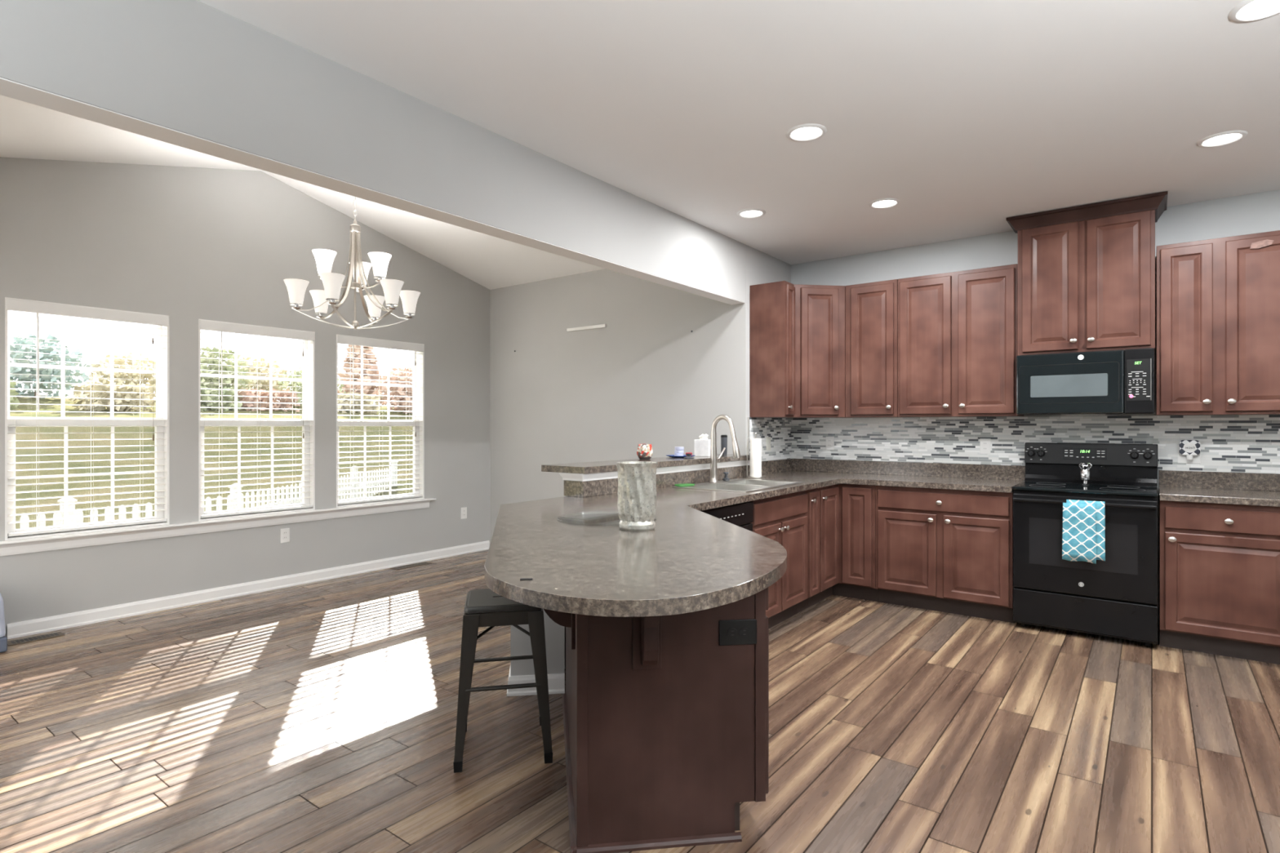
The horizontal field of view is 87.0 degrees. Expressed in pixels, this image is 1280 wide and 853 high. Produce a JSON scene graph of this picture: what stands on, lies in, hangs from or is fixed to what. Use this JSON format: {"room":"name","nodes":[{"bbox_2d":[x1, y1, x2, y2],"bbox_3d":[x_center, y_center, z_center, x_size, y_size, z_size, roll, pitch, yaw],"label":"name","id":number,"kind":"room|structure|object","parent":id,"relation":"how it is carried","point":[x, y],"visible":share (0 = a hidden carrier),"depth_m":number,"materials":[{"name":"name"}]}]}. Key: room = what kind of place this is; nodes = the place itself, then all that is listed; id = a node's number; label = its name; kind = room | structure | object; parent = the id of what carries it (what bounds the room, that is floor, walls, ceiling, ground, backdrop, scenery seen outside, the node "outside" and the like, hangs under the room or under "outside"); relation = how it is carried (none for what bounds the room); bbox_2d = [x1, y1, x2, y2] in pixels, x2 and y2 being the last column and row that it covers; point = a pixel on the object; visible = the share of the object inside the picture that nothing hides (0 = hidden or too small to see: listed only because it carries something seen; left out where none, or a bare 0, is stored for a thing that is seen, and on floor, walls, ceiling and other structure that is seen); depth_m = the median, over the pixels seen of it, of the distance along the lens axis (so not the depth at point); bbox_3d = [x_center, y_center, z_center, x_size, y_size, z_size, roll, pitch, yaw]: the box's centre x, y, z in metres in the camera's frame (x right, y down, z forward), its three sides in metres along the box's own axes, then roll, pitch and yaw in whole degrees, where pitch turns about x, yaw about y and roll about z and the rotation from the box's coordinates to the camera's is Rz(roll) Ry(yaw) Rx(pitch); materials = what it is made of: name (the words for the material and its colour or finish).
{"room":"kitchen","nodes":[
{"label":"kitchen","id":0,"kind":"room"},
{"bbox_2d":[0,156,490,637],"bbox_3d":[-3.105,-0.365,5.323,0.160,3.355,4.790,0,0,37],"label":"wall","id":1,"kind":"structure","parent":0,"point":[184,244],"depth_m":5.07,"materials":[{"name":"grey paint"}]},
{"bbox_2d":[4,297,168,540],"bbox_3d":[-3.695,-0.041,4.535,0.151,1.495,0.870,0,0,37],"label":"window","id":2,"kind":"structure","parent":1,"relation":"in","point":[9,528],"depth_m":4.59,"materials":[{"name":"white paint"}]},
{"bbox_2d":[5,297,168,536],"bbox_3d":[-3.652,-0.049,4.503,0.071,1.467,0.862,0,0,37],"label":"window blind","id":3,"kind":"object","parent":2,"relation":"attached to","point":[13,304],"visible":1,"depth_m":4.47,"materials":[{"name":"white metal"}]},
{"bbox_2d":[0,500,430,555],"bbox_3d":[-2.991,0.762,5.312,0.034,0.070,3.130,0,0,37],"label":"trim","id":4,"kind":"structure","parent":1,"relation":"attached to","point":[68,543],"depth_m":4.93,"materials":[{"name":"white paint"}]},
{"bbox_2d":[0,497,435,545],"bbox_3d":[-2.973,0.717,5.315,0.060,0.018,3.197,0,0,37],"label":"sill","id":5,"kind":"structure","parent":1,"relation":"attached to","point":[113,531],"depth_m":4.91,"materials":[{"name":"white paint"}]},
{"bbox_2d":[6,540,489,639],"bbox_3d":[-2.742,1.266,5.654,0.018,0.092,3.787,0,0,37],"label":"baseboard","id":6,"kind":"structure","parent":1,"relation":"attached to","point":[27,628],"depth_m":5.07,"materials":[{"name":"white paint"}]},
{"bbox_2d":[198,319,315,521],"bbox_3d":[-3.057,-0.041,5.377,0.151,1.495,0.869,0,0,37],"label":"window","id":7,"kind":"structure","parent":1,"relation":"in","point":[307,397],"depth_m":5.49,"materials":[{"name":"white paint"}]},
{"bbox_2d":[199,320,315,518],"bbox_3d":[-3.014,-0.049,5.345,0.071,1.467,0.861,0,0,37],"label":"window blind","id":8,"kind":"object","parent":7,"relation":"attached to","point":[219,326],"visible":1,"depth_m":5.32,"materials":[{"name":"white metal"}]},
{"bbox_2d":[280,528,289,542],"bbox_3d":[-2.881,0.892,5.479,0.010,0.115,0.072,0,0,37],"label":"wall outlet","id":9,"kind":"object","parent":1,"relation":"attached to","point":[285,532],"visible":1,"depth_m":5.47,"materials":[{"name":"white plastic"}]},
{"bbox_2d":[336,334,424,507],"bbox_3d":[-2.415,-0.041,6.224,0.151,1.495,0.884,0,0,37],"label":"window","id":10,"kind":"structure","parent":1,"relation":"in","point":[417,415],"depth_m":6.36,"materials":[{"name":"white paint"}]},
{"bbox_2d":[336,334,424,504],"bbox_3d":[-2.372,-0.049,6.191,0.071,1.467,0.876,0,0,37],"label":"window blind","id":11,"kind":"object","parent":10,"relation":"attached to","point":[344,340],"visible":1,"depth_m":6.15,"materials":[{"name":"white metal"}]},
{"bbox_2d":[461,506,466,519],"bbox_3d":[-1.800,0.895,6.904,0.010,0.115,0.072,0,0,37],"label":"wall outlet","id":12,"kind":"object","parent":1,"relation":"attached to","point":[464,510],"visible":1,"depth_m":6.90,"materials":[{"name":"white plastic"}]},
{"bbox_2d":[0,94,604,289],"bbox_3d":[-1.922,-1.742,4.457,3.090,0.742,5.140,0,0,37],"label":"ceiling","id":13,"kind":"structure","parent":0,"point":[27,130],"depth_m":5.57,"materials":[{"name":"paint"}]},
{"bbox_2d":[283,196,420,328],"bbox_3d":[-1.900,-1.323,4.503,0.840,1.360,0.799,0,0,37],"label":"chandelier","id":14,"kind":"object","parent":13,"relation":"hanging from","point":[332,282],"visible":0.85,"depth_m":4.43,"materials":[{"name":"white glass"}]},
{"bbox_2d":[0,0,745,302],"bbox_3d":[-0.617,-1.556,3.530,0.130,1.165,4.640,0,0,37],"label":"wall header","id":15,"kind":"structure","parent":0,"point":[194,68],"depth_m":2.62,"materials":[{"name":"grey paint"}]},
{"bbox_2d":[0,77,744,304],"bbox_3d":[-0.615,-0.971,3.534,0.126,0.004,4.628,0,0,37],"label":"ceiling beam","id":16,"kind":"structure","parent":15,"relation":"attached to","point":[8,88],"depth_m":2.57,"materials":[{"name":"paint"}]},
{"bbox_2d":[510,608,565,675],"bbox_3d":[-0.501,0.876,3.559,0.312,0.872,0.566,0,0,7],"label":"wall","id":17,"kind":"structure","parent":0,"point":[555,633],"depth_m":3.31,"materials":[{"name":"grey paint"}]},
{"bbox_2d":[0,549,1279,852],"bbox_3d":[-0.742,1.372,1.190,8.920,0.120,10.500,0,0,37],"label":"floor","id":18,"kind":"structure","parent":0,"point":[319,717],"depth_m":2.84,"materials":[{"name":"brown wood"}]},
{"bbox_2d":[0,592,7,653],"bbox_3d":[-3.895,1.132,3.883,0.326,0.360,0.326,0,0,37],"label":"storage bin","id":19,"kind":"object","parent":18,"relation":"on","point":[3,640],"visible":1,"depth_m":3.90,"materials":[{"name":"plastic"}]},
{"bbox_2d":[7,631,64,645],"bbox_3d":[-3.718,1.310,4.150,0.110,0.005,0.260,0,0,37],"label":"floor vent","id":20,"kind":"object","parent":18,"relation":"in","point":[13,642],"visible":0.88,"depth_m":4.14,"materials":[{"name":"brown metal"}]},
{"bbox_2d":[10,632,58,644],"bbox_3d":[-3.718,1.308,4.150,0.070,0.001,0.214,0,0,37],"label":"grille","id":21,"kind":"object","parent":20,"relation":"attached to","point":[54,634],"depth_m":4.14,"materials":[{"name":"metal"}]},
{"bbox_2d":[390,561,431,569],"bbox_3d":[-2.135,1.310,6.312,0.110,0.005,0.380,0,0,37],"label":"floor vent","id":22,"kind":"object","parent":18,"relation":"in","point":[423,562],"visible":1,"depth_m":6.29,"materials":[{"name":"brown metal"}]},
{"bbox_2d":[394,562,428,568],"bbox_3d":[-2.135,1.308,6.312,0.070,0.001,0.334,0,0,37],"label":"grille","id":23,"kind":"object","parent":22,"relation":"attached to","point":[420,563],"depth_m":6.30,"materials":[{"name":"metal"}]},
{"bbox_2d":[453,588,552,773],"bbox_3d":[-0.559,1.006,2.768,0.374,0.612,0.374,0,0,-12],"label":"bar stool","id":24,"kind":"object","parent":18,"relation":"on","point":[486,607],"visible":0.84,"depth_m":2.62,"materials":[{"name":"grey paint"}]},
{"bbox_2d":[543,586,768,852],"bbox_3d":[-0.031,0.875,2.878,0.807,0.874,2.014,0,0,-8],"label":"base cabinet","id":25,"kind":"object","parent":18,"relation":"on","point":[666,725],"visible":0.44,"depth_m":2.12,"materials":[{"name":"brown wood"}]},
{"bbox_2d":[719,618,756,645],"bbox_3d":[0.311,0.656,2.141,0.124,0.079,0.010,0,0,-8],"label":"wall outlet","id":26,"kind":"object","parent":25,"relation":"attached to","point":[732,632],"visible":1,"depth_m":2.14,"materials":[{"name":"black plastic"}]},
{"bbox_2d":[727,628,737,637],"bbox_3d":[0.292,0.656,2.135,0.033,0.029,0.004,0,0,-8],"label":"socket","id":27,"kind":"object","parent":26,"relation":"attached to","point":[731,633],"depth_m":2.13,"materials":[{"name":"black plastic"}]},
{"bbox_2d":[739,627,749,636],"bbox_3d":[0.331,0.656,2.141,0.033,0.029,0.004,0,0,-8],"label":"socket","id":28,"kind":"object","parent":26,"relation":"attached to","point":[744,632],"depth_m":2.14,"materials":[{"name":"black plastic"}]},
{"bbox_2d":[484,458,1025,617],"bbox_3d":[0.689,0.364,3.707,1.928,0.145,4.456,0,0,37],"label":"countertop","id":29,"kind":"structure","parent":25,"relation":"on","point":[692,560],"depth_m":2.27,"materials":[{"name":"stone"}]},
{"bbox_2d":[556,511,656,525],"bbox_3d":[-0.141,0.394,2.887,0.424,0.006,0.424,0,0,37],"label":"board","id":30,"kind":"object","parent":29,"relation":"on","point":[603,518],"visible":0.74,"depth_m":2.88,"materials":[{"name":"grey stone"}]},
{"bbox_2d":[616,461,657,530],"bbox_3d":[-0.011,0.271,2.616,0.162,0.255,0.162,0,0,37],"label":"glass vase","id":31,"kind":"object","parent":29,"relation":"on","point":[637,480],"visible":1,"depth_m":2.56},
{"bbox_2d":[709,414,740,482],"bbox_3d":[0.607,0.159,4.644,0.236,0.466,0.154,0,0,37],"label":"faucet","id":32,"kind":"object","parent":29,"relation":"on","point":[713,460],"visible":1,"depth_m":4.64,"materials":[{"name":"silver metal"}]},
{"bbox_2d":[671,478,804,492],"bbox_3d":[0.676,0.480,4.508,0.534,0.176,0.856,0,0,37],"label":"sink","id":33,"kind":"object","parent":29,"relation":"in","point":[736,485],"visible":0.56,"depth_m":4.55,"materials":[{"name":"silver metal"}]},
{"bbox_2d":[674,483,694,486],"bbox_3d":[0.290,0.385,4.374,0.140,0.014,0.073,0,0,-26],"label":"pad","id":34,"kind":"object","parent":33,"relation":"on","point":[684,484],"visible":1,"depth_m":4.34,"materials":[{"name":"green plastic"}]},
{"bbox_2d":[722,471,729,480],"bbox_3d":[0.614,0.362,4.806,0.048,0.060,0.048,0,0,37],"label":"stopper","id":35,"kind":"object","parent":33,"relation":"on","point":[726,478],"visible":1,"depth_m":4.79,"materials":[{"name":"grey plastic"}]},
{"bbox_2d":[746,432,765,478],"bbox_3d":[0.881,0.226,5.142,0.150,0.345,0.150,0,0,37],"label":"paper towel holder","id":36,"kind":"object","parent":29,"relation":"on","point":[747,477],"visible":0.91,"depth_m":5.14,"materials":[{"name":"silver metal"}]},
{"bbox_2d":[750,438,761,476],"bbox_3d":[0.881,0.243,5.142,0.088,0.288,0.088,0,0,37],"label":"paper towel roll","id":37,"kind":"object","parent":36,"relation":"on","point":[755,443],"visible":1,"depth_m":5.11,"materials":[{"name":"white paper"}]},
{"bbox_2d":[701,501,753,531],"bbox_3d":[0.260,0.867,3.928,0.608,0.850,0.598,0,0,37],"label":"dishwasher","id":38,"kind":"object","parent":18,"relation":"on","point":[741,514],"visible":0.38,"depth_m":3.83,"materials":[{"name":"black plastic"}]},
{"bbox_2d":[751,490,808,628],"bbox_3d":[0.685,0.875,4.502,0.647,0.874,0.816,0,0,37],"label":"base cabinet","id":39,"kind":"object","parent":18,"relation":"on","point":[783,519],"visible":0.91,"depth_m":4.39,"materials":[{"name":"brown wood"}]},
{"bbox_2d":[796,488,819,613],"bbox_3d":[0.994,0.875,4.909,0.647,0.874,0.198,0,0,37],"label":"base cabinet","id":40,"kind":"object","parent":18,"relation":"on","point":[813,513],"visible":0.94,"depth_m":4.72,"materials":[{"name":"brown wood"}]},
{"bbox_2d":[808,483,878,607],"bbox_3d":[1.444,0.875,5.313,0.876,0.874,0.984,0,0,37],"label":"base cabinet","id":41,"kind":"object","parent":18,"relation":"on","point":[846,511],"visible":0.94,"depth_m":5.02,"materials":[{"name":"brown wood"}]},
{"bbox_2d":[875,485,1014,622],"bbox_3d":[2.252,0.875,4.912,0.891,0.874,0.647,0,0,37],"label":"base cabinet","id":42,"kind":"object","parent":18,"relation":"on","point":[943,550],"visible":0.97,"depth_m":4.66,"materials":[{"name":"brown wood"}]},
{"bbox_2d":[1012,442,1158,646],"bbox_3d":[2.889,0.717,4.382,0.754,1.190,0.666,0,0,37],"label":"electric range","id":43,"kind":"object","parent":18,"relation":"on","point":[1117,597],"visible":1,"depth_m":4.22,"materials":[{"name":"black metal"}]},
{"bbox_2d":[1062,499,1105,564],"bbox_3d":[2.705,0.645,4.116,0.219,0.375,0.049,0,0,37],"label":"dish towel","id":44,"kind":"object","parent":43,"relation":"hanging from","point":[1083,539],"visible":1,"depth_m":4.10,"materials":[{"name":"blue fabric"}]},
{"bbox_2d":[1012,480,1158,497],"bbox_3d":[2.876,0.405,4.366,0.752,0.022,0.527,0,0,37],"label":"cooktop","id":45,"kind":"object","parent":43,"relation":"in","point":[1061,488],"depth_m":4.28,"materials":[{"name":"black glass"}]},
{"bbox_2d":[1079,462,1092,485],"bbox_3d":[2.942,0.320,4.458,0.074,0.148,0.068,0,0,37],"label":"ornament","id":46,"kind":"object","parent":43,"relation":"on","point":[1085,475],"visible":1,"depth_m":4.44,"materials":[{"name":"silver metal"}]},
{"bbox_2d":[1025,446,1153,462],"bbox_3d":[3.038,0.196,4.588,0.732,0.090,0.014,0,0,37],"label":"control panel","id":47,"kind":"object","parent":43,"relation":"on","point":[1048,454],"depth_m":4.58,"materials":[{"name":"black plastic"}]},
{"bbox_2d":[1159,499,1279,664],"bbox_3d":[3.459,0.875,3.997,0.608,0.874,0.647,0,0,37],"label":"base cabinet","id":48,"kind":"object","parent":18,"relation":"on","point":[1220,563],"visible":1,"depth_m":3.79,"materials":[{"name":"brown wood"}]},
{"bbox_2d":[1158,470,1279,506],"bbox_3d":[3.823,0.364,3.729,1.514,0.145,0.633,0,0,37],"label":"countertop","id":49,"kind":"structure","parent":48,"relation":"on","point":[1197,486],"depth_m":4.13,"materials":[{"name":"stone"}]},
{"bbox_2d":[490,244,791,540],"bbox_3d":[-0.143,-0.076,6.704,3.210,2.777,0.990,0,0,37],"label":"wall","id":50,"kind":"structure","parent":0,"point":[562,396],"depth_m":6.22,"materials":[{"name":"grey paint"}]},
{"bbox_2d":[566,324,606,331],"bbox_3d":[-0.505,-0.918,6.343,0.480,0.028,0.022,0,0,37],"label":"strip","id":51,"kind":"object","parent":50,"relation":"attached to","point":[601,326],"visible":1,"depth_m":6.33,"materials":[{"name":"white plastic"}]},
{"bbox_2d":[747,417,749,454],"bbox_3d":[0.861,0.166,5.361,0.014,0.463,0.008,0,0,37],"label":"trim","id":52,"kind":"structure","parent":50,"relation":"attached to","point":[748,417],"depth_m":5.36,"materials":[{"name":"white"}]},
{"bbox_2d":[750,280,795,417],"bbox_3d":[1.065,-0.592,5.348,0.351,1.052,0.164,0,0,37],"label":"upper cabinet","id":53,"kind":"object","parent":50,"relation":"attached to","point":[772,304],"visible":1,"depth_m":5.28,"materials":[{"name":"brown wood"}]},
{"bbox_2d":[197,0,1279,264],"bbox_3d":[0.529,-1.491,0.226,5.730,0.120,10.500,0,0,37],"label":"ceiling","id":54,"kind":"structure","parent":0,"point":[974,116],"depth_m":2.93,"materials":[{"name":"paint"}]},
{"bbox_2d":[737,208,765,217],"bbox_3d":[0.749,-1.427,4.546,0.194,0.008,0.194,0,0,37],"label":"recessed light","id":55,"kind":"object","parent":54,"relation":"in","point":[753,212],"visible":1,"depth_m":4.53,"materials":[{"name":"white paint"}]},
{"bbox_2d":[786,123,826,141],"bbox_3d":[0.812,-1.427,3.295,0.194,0.008,0.194,0,0,37],"label":"recessed light","id":56,"kind":"object","parent":54,"relation":"in","point":[810,131],"visible":1,"depth_m":3.28,"materials":[{"name":"white paint"}]},
{"bbox_2d":[868,198,900,208],"bbox_3d":[1.572,-1.427,4.341,0.194,0.008,0.194,0,0,37],"label":"recessed light","id":57,"kind":"object","parent":54,"relation":"in","point":[882,203],"visible":1,"depth_m":4.33,"materials":[{"name":"white paint"}]},
{"bbox_2d":[1196,130,1248,147],"bbox_3d":[2.902,-1.427,3.367,0.194,0.008,0.194,0,0,37],"label":"recessed light","id":58,"kind":"object","parent":54,"relation":"in","point":[1224,138],"visible":1,"depth_m":3.36,"materials":[{"name":"white paint"}]},
{"bbox_2d":[1228,0,1279,22],"bbox_3d":[2.129,-1.427,2.295,0.194,0.008,0.194,0,0,37],"label":"recessed light","id":59,"kind":"object","parent":54,"relation":"in","point":[1248,11],"visible":1,"depth_m":2.32,"materials":[{"name":"white paint"}]},
{"bbox_2d":[791,189,1279,625],"bbox_3d":[3.664,-0.110,4.344,5.710,2.843,0.150,0,0,37],"label":"wall","id":60,"kind":"structure","parent":0,"point":[1257,212],"depth_m":5.01,"materials":[{"name":"paint"}]},
{"bbox_2d":[760,284,853,417],"bbox_3d":[1.401,-0.592,5.582,0.603,1.052,0.608,0,0,37],"label":"upper cabinet","id":61,"kind":"object","parent":60,"relation":"attached to","point":[820,309],"visible":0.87,"depth_m":5.35,"materials":[{"name":"brown wood"}]},
{"bbox_2d":[845,279,897,417],"bbox_3d":[1.880,-0.592,5.376,0.404,1.052,0.357,0,0,37],"label":"upper cabinet","id":62,"kind":"object","parent":60,"relation":"attached to","point":[871,308],"visible":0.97,"depth_m":5.25,"materials":[{"name":"brown wood"}]},
{"bbox_2d":[897,263,1024,417],"bbox_3d":[2.365,-0.592,5.008,0.804,1.052,0.357,0,0,37],"label":"upper cabinet","id":63,"kind":"object","parent":60,"relation":"attached to","point":[957,331],"visible":0.97,"depth_m":4.87,"materials":[{"name":"brown wood"}]},
{"bbox_2d":[749,414,1279,473],"bbox_3d":[3.316,0.113,4.008,5.560,0.356,0.805,0,0,37],"label":"wall tile","id":64,"kind":"structure","parent":60,"relation":"attached to","point":[1244,443],"depth_m":4.96,"materials":[{"name":"tile"}]},
{"bbox_2d":[766,436,770,450],"bbox_3d":[1.073,0.152,5.625,0.010,0.115,0.072,0,0,37],"label":"wall switch","id":65,"kind":"object","parent":64,"relation":"attached to","point":[768,438],"visible":1,"depth_m":5.61,"materials":[{"name":"beige plastic"}]},
{"bbox_2d":[826,436,834,449],"bbox_3d":[1.625,0.152,5.775,0.072,0.115,0.010,0,0,37],"label":"wall outlet","id":66,"kind":"object","parent":64,"relation":"attached to","point":[829,440],"visible":1,"depth_m":5.77,"materials":[{"name":"white plastic"}]},
{"bbox_2d":[979,438,991,453],"bbox_3d":[2.583,0.155,5.049,0.072,0.115,0.010,0,0,37],"label":"wall outlet","id":67,"kind":"object","parent":64,"relation":"attached to","point":[984,443],"visible":1,"depth_m":5.05,"materials":[{"name":"white plastic"}]},
{"bbox_2d":[1177,444,1200,463],"bbox_3d":[3.525,0.184,4.334,0.115,0.118,0.010,0,0,37],"label":"wall outlet","id":68,"kind":"object","parent":64,"relation":"attached to","point":[1181,458],"visible":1,"depth_m":4.33,"materials":[{"name":"white plastic"}]},
{"bbox_2d":[1178,440,1199,460],"bbox_3d":[3.512,0.157,4.313,0.104,0.130,0.040,0,0,37],"label":"air freshener","id":69,"kind":"object","parent":64,"relation":"attached to","point":[1188,448],"visible":1,"depth_m":4.30,"materials":[{"name":"white plastic"}]},
{"bbox_2d":[1016,347,1154,415],"bbox_3d":[2.966,-0.271,4.507,0.746,0.410,0.404,0,0,37],"label":"microwave","id":70,"kind":"object","parent":60,"relation":"attached to","point":[1120,381],"visible":1,"depth_m":4.33,"materials":[{"name":"black plastic"}]},
{"bbox_2d":[1128,371,1150,396],"bbox_3d":[3.081,-0.255,4.167,0.108,0.156,0.001,0,0,37],"label":"print","id":71,"kind":"object","parent":70,"relation":"attached to","point":[1139,382],"depth_m":4.17},
{"bbox_2d":[1006,191,1168,355],"bbox_3d":[2.978,-0.953,4.523,0.874,0.946,0.388,0,0,37],"label":"upper cabinet","id":72,"kind":"object","parent":60,"relation":"attached to","point":[1086,273],"visible":0.98,"depth_m":4.38,"materials":[{"name":"brown wood"}]},
{"bbox_2d":[1155,230,1279,415],"bbox_3d":[3.571,-0.592,4.093,0.698,1.052,0.357,0,0,37],"label":"upper cabinet","id":73,"kind":"object","parent":60,"relation":"attached to","point":[1218,300],"visible":1,"depth_m":4.02,"materials":[{"name":"brown wood"}]},
{"bbox_3d":[0.220,0.790,4.577,0.130,1.044,1.960,0,0,37],"label":"wall","id":74,"kind":"structure","parent":0,"visible":0},
{"bbox_2d":[506,668,564,696],"bbox_3d":[0.123,1.266,4.271,0.381,0.092,2.526,0,0,37],"label":"baseboard","id":75,"kind":"structure","parent":74,"relation":"attached to","point":[556,682],"depth_m":3.29,"materials":[{"name":"white paint"}]},
{"bbox_2d":[541,453,750,481],"bbox_3d":[0.157,0.269,4.607,0.342,0.080,1.984,0,0,37],"label":"bar ledge","id":76,"kind":"object","parent":74,"relation":"on","point":[595,470],"visible":0.65,"depth_m":4.29,"materials":[{"name":"stone"}]},
{"bbox_2d":[636,444,653,459],"bbox_3d":[0.032,0.177,4.569,0.110,0.104,0.110,0,0,37],"label":"candle cup","id":77,"kind":"object","parent":76,"relation":"on","point":[644,451],"visible":0.99,"depth_m":4.53,"materials":[{"name":"multicoloured glass"}]},
{"bbox_2d":[666,454,694,457],"bbox_3d":[0.292,0.222,4.862,0.212,0.015,0.212,0,0,37],"label":"plate","id":78,"kind":"object","parent":76,"relation":"on","point":[669,455],"visible":0.75,"depth_m":4.80,"materials":[{"name":"ceramic"}]},
{"bbox_2d":[693,434,711,456],"bbox_3d":[0.475,0.145,5.037,0.112,0.167,0.112,0,0,23],"label":"tissue box","id":79,"kind":"object","parent":76,"relation":"on","point":[702,446],"visible":0.85,"depth_m":4.99,"materials":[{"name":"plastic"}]},
{"bbox_2d":[720,435,727,455],"bbox_3d":[0.655,0.151,5.258,0.052,0.156,0.052,0,0,37],"label":"tumbler","id":80,"kind":"object","parent":76,"relation":"on","point":[723,437],"visible":0.93,"depth_m":5.24,"materials":[{"name":"grey plastic"}]},
{"label":"outside","id":81,"kind":"structure","parent":0,"visible":0},
{"bbox_2d":[9,395,412,528],"bbox_3d":[-21.131,-0.229,34.850,64.210,4.181,90.000,0,0,37],"label":"ground","id":82,"kind":"structure","parent":81,"point":[371,430],"depth_m":17.83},
{"bbox_2d":[9,379,19,410],"bbox_3d":[-22.932,-1.079,23.027,2.019,1.263,2.434,0,0,37],"label":"shrub","id":83,"kind":"object","parent":82,"relation":"on","point":[12,392],"visible":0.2,"depth_m":23.44,"materials":[{"name":"green plant"}]},
{"bbox_2d":[20,512,62,528],"bbox_3d":[-7.026,1.332,6.712,0.130,1.060,2.047,0,0,31],"label":"picket fence","id":84,"kind":"object","parent":82,"relation":"on","point":[56,515],"visible":0.24,"depth_m":7.41,"materials":[{"name":"white plastic"}]},
{"bbox_2d":[9,332,92,398],"bbox_3d":[-24.454,-2.373,27.348,3.328,2.810,3.426,0,0,-21],"label":"deciduous tree","id":85,"kind":"object","parent":82,"relation":"on","point":[16,348],"visible":0.66,"depth_m":27.02,"materials":[{"name":"green plant"}]},
{"bbox_2d":[68,381,155,411],"bbox_3d":[-20.462,-1.088,26.314,2.074,1.272,2.476,0,0,37],"label":"shrub","id":86,"kind":"object","parent":82,"relation":"on","point":[124,397],"visible":0.86,"depth_m":25.88,"materials":[{"name":"green plant"}]},
{"bbox_2d":[88,351,155,399],"bbox_3d":[-26.802,-2.552,35.666,3.953,2.756,3.775,0,0,37],"label":"deciduous tree","id":87,"kind":"object","parent":82,"relation":"on","point":[122,375],"visible":0.5,"depth_m":35.06,"materials":[{"name":"green plant"}]},
{"bbox_2d":[57,494,232,524],"bbox_3d":[-6.077,1.332,8.466,0.130,1.060,1.976,0,0,25],"label":"picket fence","id":88,"kind":"object","parent":82,"relation":"on","point":[70,507],"visible":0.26,"depth_m":7.97,"materials":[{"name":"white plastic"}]},
{"bbox_2d":[200,386,243,411],"bbox_3d":[-18.529,-1.072,28.818,2.067,1.277,2.424,0,0,37],"label":"shrub","id":89,"kind":"object","parent":82,"relation":"on","point":[206,393],"visible":0.43,"depth_m":28.67,"materials":[{"name":"green plant"}]},
{"bbox_2d":[200,346,253,404],"bbox_3d":[-19.349,-2.175,30.706,3.076,2.934,3.014,0,0,37],"label":"deciduous tree","id":90,"kind":"object","parent":82,"relation":"on","point":[211,368],"visible":0.45,"depth_m":30.34,"materials":[{"name":"green plant"}]},
{"bbox_2d":[225,356,290,395],"bbox_3d":[-21.852,-2.535,38.366,3.603,2.791,3.552,0,0,37],"label":"deciduous tree","id":91,"kind":"object","parent":82,"relation":"on","point":[263,383],"visible":0.44,"depth_m":37.89,"materials":[{"name":"green plant"}]},
{"bbox_2d":[228,483,302,509],"bbox_3d":[-5.654,1.332,10.375,0.130,1.060,2.072,0,0,-1],"label":"picket fence","id":92,"kind":"object","parent":82,"relation":"on","point":[232,488],"visible":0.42,"depth_m":10.18,"materials":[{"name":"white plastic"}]},
{"bbox_2d":[231,387,300,412],"bbox_3d":[-17.084,-1.077,30.771,2.043,1.261,2.442,0,0,37],"label":"shrub","id":93,"kind":"object","parent":82,"relation":"on","point":[251,402],"visible":0.74,"depth_m":30.26,"materials":[{"name":"orange plant"}]},
{"bbox_2d":[277,366,346,407],"bbox_3d":[-16.714,-1.886,34.191,3.252,2.270,3.311,0,0,37],"label":"deciduous tree","id":94,"kind":"object","parent":82,"relation":"on","point":[280,382],"visible":0.2,"depth_m":33.48,"materials":[{"name":"green plant"}]},
{"bbox_2d":[301,473,355,499],"bbox_3d":[-5.693,1.332,12.418,0.130,1.060,2.045,0,0,-1],"label":"picket fence","id":95,"kind":"object","parent":82,"relation":"on","point":[340,491],"visible":0.26,"depth_m":13.07,"materials":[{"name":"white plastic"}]},
{"bbox_2d":[337,391,383,413],"bbox_3d":[-14.519,-1.052,34.100,2.025,1.303,2.392,0,0,37],"label":"shrub","id":96,"kind":"object","parent":82,"relation":"on","point":[346,404],"visible":0.66,"depth_m":33.77,"materials":[{"name":"green plant"}]},
{"bbox_2d":[337,344,386,405],"bbox_3d":[-17.031,-3.806,40.844,2.987,5.310,3.259,0,0,-1],"label":"conical tree","id":97,"kind":"object","parent":82,"relation":"on","point":[371,388],"visible":0.44,"depth_m":40.43,"materials":[{"name":"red plant"}]},
{"bbox_2d":[351,461,398,498],"bbox_3d":[-5.722,1.332,14.631,0.130,1.060,2.410,0,0,-1],"label":"picket fence","id":98,"kind":"object","parent":82,"relation":"on","point":[394,463],"visible":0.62,"depth_m":14.35,"materials":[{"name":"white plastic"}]},
{"bbox_2d":[374,365,412,413],"bbox_3d":[-12.627,-1.843,36.283,3.057,2.761,2.900,0,0,37],"label":"deciduous tree","id":99,"kind":"object","parent":82,"relation":"on","point":[393,378],"visible":0.52,"depth_m":35.66,"materials":[{"name":"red plant"}]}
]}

